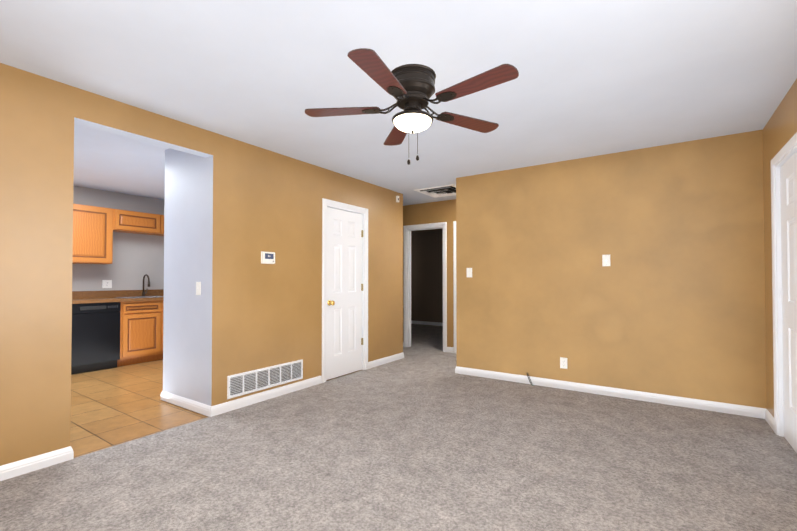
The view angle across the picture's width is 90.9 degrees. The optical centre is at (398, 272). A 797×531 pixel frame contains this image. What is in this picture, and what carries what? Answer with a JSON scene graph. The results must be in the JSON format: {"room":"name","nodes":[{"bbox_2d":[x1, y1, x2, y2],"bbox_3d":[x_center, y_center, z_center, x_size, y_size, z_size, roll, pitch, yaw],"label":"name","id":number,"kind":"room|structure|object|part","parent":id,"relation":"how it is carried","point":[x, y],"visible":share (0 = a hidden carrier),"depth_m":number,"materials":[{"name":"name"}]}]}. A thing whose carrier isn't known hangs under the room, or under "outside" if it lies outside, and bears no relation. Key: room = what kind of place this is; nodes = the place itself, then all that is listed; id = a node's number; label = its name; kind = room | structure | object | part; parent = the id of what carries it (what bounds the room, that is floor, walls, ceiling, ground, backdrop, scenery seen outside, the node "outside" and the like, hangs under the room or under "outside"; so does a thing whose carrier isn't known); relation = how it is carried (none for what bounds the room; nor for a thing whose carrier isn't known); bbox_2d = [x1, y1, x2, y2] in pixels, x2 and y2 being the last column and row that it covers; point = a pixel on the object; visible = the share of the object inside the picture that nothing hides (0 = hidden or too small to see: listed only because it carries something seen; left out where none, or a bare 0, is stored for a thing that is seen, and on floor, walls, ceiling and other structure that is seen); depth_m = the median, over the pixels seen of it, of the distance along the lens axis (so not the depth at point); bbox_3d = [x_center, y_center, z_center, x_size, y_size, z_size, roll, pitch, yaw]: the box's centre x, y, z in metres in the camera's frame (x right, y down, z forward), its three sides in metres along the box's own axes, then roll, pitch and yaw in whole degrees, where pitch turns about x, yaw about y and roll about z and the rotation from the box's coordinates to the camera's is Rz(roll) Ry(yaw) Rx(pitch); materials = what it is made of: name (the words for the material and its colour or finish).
{"room":"empty living room","nodes":[
{"label":"empty living room","id":0,"kind":"room"},
{"bbox_2d":[72,186,163,290],"bbox_3d":[-4.414,0.040,5.353,0.120,2.440,5.200,-1,-1,34],"label":"wall","id":1,"kind":"structure","parent":0,"point":[137,258],"depth_m":5.80,"materials":[{"name":"grey paint"}]},
{"bbox_2d":[102,280,111,287],"bbox_3d":[-4.165,0.159,5.605,0.008,0.116,0.115,-1,-1,34],"label":"electrical outlet","id":2,"kind":"object","parent":1,"relation":"attached to","point":[106,283],"visible":1,"depth_m":5.60,"materials":[{"name":"white plastic"}]},
{"bbox_2d":[163,150,166,391],"bbox_3d":[-1.488,0.033,4.898,0.120,2.440,2.680,-1,-1,34],"label":"wall","id":3,"kind":"structure","parent":0,"point":[165,201],"depth_m":3.80,"materials":[{"name":"paint"}]},
{"bbox_2d":[167,132,225,415],"bbox_3d":[-1.856,0.014,3.602,0.720,2.440,0.120,-1,-1,34],"label":"wall","id":4,"kind":"structure","parent":0,"point":[194,253],"depth_m":3.49,"materials":[{"name":"paint"}]},
{"bbox_2d":[196,282,200,294],"bbox_3d":[-1.774,0.137,3.462,0.072,0.116,0.016,-1,-1,34],"label":"light switch","id":5,"kind":"object","parent":4,"relation":"attached to","point":[198,288],"visible":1,"depth_m":3.46,"materials":[{"name":"white plastic"}]},
{"bbox_2d":[0,63,402,465],"bbox_3d":[-1.518,0.013,3.567,0.120,2.440,5.480,-1,-1,34],"label":"wall","id":6,"kind":"structure","parent":0,"point":[273,314],"depth_m":2.96,"materials":[{"name":"beige paint"}]},
{"bbox_2d":[227,359,302,398],"bbox_3d":[-1.260,1.016,3.812,0.014,0.205,0.870,-1,-1,34],"label":"air vent","id":7,"kind":"object","parent":6,"relation":"in","point":[244,383],"visible":1,"depth_m":3.76,"materials":[{"name":"grey metal"}]},
{"bbox_2d":[261,251,274,263],"bbox_3d":[-1.264,-0.148,3.814,0.025,0.116,0.156,-1,-1,34],"label":"thermostat","id":8,"kind":"object","parent":6,"relation":"attached to","point":[267,257],"visible":1,"depth_m":3.80,"materials":[{"name":"white plastic"}]},
{"bbox_2d":[326,207,362,379],"bbox_3d":[-0.634,0.238,4.771,0.106,1.995,0.680,-1,-1,34],"label":"closet door","id":9,"kind":"structure","parent":6,"relation":"in","point":[344,287],"depth_m":4.76,"materials":[{"name":"white wood"}]},
{"bbox_2d":[322,198,367,382],"bbox_3d":[-0.678,0.201,4.795,0.139,2.082,0.824,-1,-1,34],"label":"trim","id":10,"kind":"structure","parent":6,"relation":"attached to","point":[326,203],"depth_m":4.73,"materials":[{"name":"white wood"}]},
{"bbox_2d":[0,320,773,480],"bbox_3d":[0.223,1.198,4.751,6.620,0.086,9.180,-1,-1,34],"label":"baseboard","id":11,"kind":"structure","parent":6,"relation":"attached to","point":[25,466],"depth_m":3.64,"materials":[{"name":"white wood"}]},
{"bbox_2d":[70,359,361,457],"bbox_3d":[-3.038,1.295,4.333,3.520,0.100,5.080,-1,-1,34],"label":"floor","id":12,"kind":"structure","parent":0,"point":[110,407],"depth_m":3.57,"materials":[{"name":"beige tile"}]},
{"bbox_2d":[71,204,163,374],"bbox_3d":[-3.922,0.186,5.404,0.625,2.150,4.200,-1,-1,34],"label":"kitchen cabinets","id":13,"kind":"object","parent":12,"relation":"on","point":[113,328],"visible":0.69,"depth_m":5.26,"materials":[{"name":"brown wood"}]},
{"bbox_2d":[71,302,120,374],"bbox_3d":[-4.112,0.820,5.127,0.610,0.873,0.598,-1,-1,34],"label":"dishwasher","id":14,"kind":"object","parent":13,"relation":"in","point":[96,326],"depth_m":4.99,"materials":[{"name":"black metal"}]},
{"bbox_2d":[72,274,163,303],"bbox_3d":[-3.922,0.256,5.404,0.625,0.487,4.200,-1,-1,34],"label":"countertop","id":15,"kind":"structure","parent":13,"relation":"on","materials":[{"name":"laminate"}]},
{"bbox_2d":[0,324,796,530],"bbox_3d":[0.223,1.295,4.749,6.620,0.112,9.420,-1,-1,34],"label":"floor carpet","id":16,"kind":"object","parent":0,"point":[421,435],"visible":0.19,"depth_m":2.43,"materials":[{"name":"grey carpet"}]},
{"bbox_2d":[0,0,796,205],"bbox_3d":[-0.158,-1.235,5.045,7.540,0.100,9.420,-1,-1,34],"label":"ceiling","id":17,"kind":"structure","parent":0,"point":[598,77],"depth_m":2.38,"materials":[{"name":"paint"}]},
{"bbox_2d":[305,48,518,164],"bbox_3d":[0.099,-0.938,2.399,1.298,0.572,1.304,-1,-1,34],"label":"fan","id":18,"kind":"object","parent":17,"relation":"hanging from","point":[410,88],"visible":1,"depth_m":2.33,"materials":[{"name":"brown wood"}]},
{"bbox_3d":[-0.307,-1.035,2.466,0.551,0.057,0.344,-1,-1,34],"label":"blade","id":19,"kind":"part","parent":18,"relation":"part of","materials":[{"name":"brown wood"}]},
{"bbox_3d":[-0.054,-1.040,2.078,0.197,0.057,0.598,-1,-1,34],"label":"blade","id":20,"kind":"part","parent":18,"relation":"part of","materials":[{"name":"brown wood"}]},
{"bbox_3d":[0.005,-1.029,2.827,0.472,0.057,0.460,-1,-1,34],"label":"blade","id":21,"kind":"part","parent":18,"relation":"part of","materials":[{"name":"brown wood"}]},
{"bbox_3d":[0.436,-1.032,2.623,0.328,0.057,0.559,-1,-1,34],"label":"blade","id":22,"kind":"part","parent":18,"relation":"part of","materials":[{"name":"brown wood"}]},
{"bbox_3d":[0.363,-1.039,2.168,0.600,0.057,0.183,-1,-1,34],"label":"blade","id":23,"kind":"part","parent":18,"relation":"part of","materials":[{"name":"brown wood"}]},
{"bbox_2d":[414,184,455,197],"bbox_3d":[0.641,-1.144,5.638,0.620,0.063,0.620,-1,-1,34],"label":"ceiling vent","id":24,"kind":"object","parent":17,"relation":"in","point":[442,191],"visible":0.85,"depth_m":5.59,"materials":[{"name":"white metal"}]},
{"bbox_2d":[411,229,442,322],"bbox_3d":[1.772,0.100,9.332,4.320,2.440,0.120,-1,-1,34],"label":"wall","id":25,"kind":"structure","parent":0,"point":[426,275],"depth_m":9.95,"materials":[{"name":"brown paint"}]},
{"bbox_2d":[403,199,455,346],"bbox_3d":[1.544,0.047,5.831,5.860,2.440,0.120,-1,-1,34],"label":"wall","id":26,"kind":"structure","parent":0,"point":[432,212],"depth_m":6.27,"materials":[{"name":"beige paint"}]},
{"bbox_2d":[403,222,446,351],"bbox_3d":[0.466,0.227,6.556,0.824,2.082,0.154,-1,-1,34],"label":"door frame","id":27,"kind":"structure","parent":26,"relation":"attached to","point":[407,229],"depth_m":6.69,"materials":[{"name":"white wood"}]},
{"bbox_2d":[453,221,456,352],"bbox_3d":[1.245,0.219,6.021,0.824,2.082,0.139,-1,-1,34],"label":"door frame","id":28,"kind":"structure","parent":26,"relation":"attached to","point":[454,281],"depth_m":6.18,"materials":[{"name":"white wood"}]},
{"bbox_2d":[456,130,766,408],"bbox_3d":[1.980,0.021,4.101,2.960,2.440,0.120,-1,-1,34],"label":"wall","id":29,"kind":"structure","parent":0,"point":[670,300],"depth_m":3.86,"materials":[{"name":"beige paint"}]},
{"bbox_2d":[467,268,471,276],"bbox_3d":[0.861,-0.004,4.775,0.072,0.116,0.016,-1,-1,34],"label":"light switch","id":30,"kind":"object","parent":29,"relation":"attached to","point":[469,272],"visible":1,"depth_m":4.77,"materials":[{"name":"white plastic"}]},
{"bbox_2d":[560,357,566,368],"bbox_3d":[1.754,0.957,4.162,0.072,0.116,0.008,-1,-1,34],"label":"outlet","id":31,"kind":"object","parent":29,"relation":"attached to","point":[563,363],"visible":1,"depth_m":4.16,"materials":[{"name":"white plastic"}]},
{"bbox_2d":[602,255,609,265],"bbox_3d":[2.090,-0.126,3.944,0.072,0.116,0.020,-1,-1,34],"label":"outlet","id":32,"kind":"object","parent":29,"relation":"attached to","point":[605,260],"visible":1,"depth_m":3.95,"materials":[{"name":"white plastic"}]},
{"bbox_2d":[763,79,796,416],"bbox_3d":[1.702,-0.023,1.152,0.120,2.440,5.080,-1,-1,34],"label":"wall","id":33,"kind":"structure","parent":0,"point":[779,129],"depth_m":3.06,"materials":[{"name":"beige paint"}]},
{"bbox_2d":[771,132,796,436],"bbox_3d":[2.617,0.167,2.517,0.139,2.082,1.064,-1,-1,34],"label":"door frame","id":34,"kind":"structure","parent":33,"relation":"attached to","point":[785,153],"depth_m":2.93,"materials":[{"name":"white wood"}]},
{"bbox_2d":[778,152,796,452],"bbox_3d":[2.579,0.204,2.547,0.106,1.995,0.920,-1,-1,34],"label":"door","id":35,"kind":"structure","parent":33,"relation":"in","point":[787,189],"depth_m":2.75,"materials":[{"name":"white wood"}]}
]}

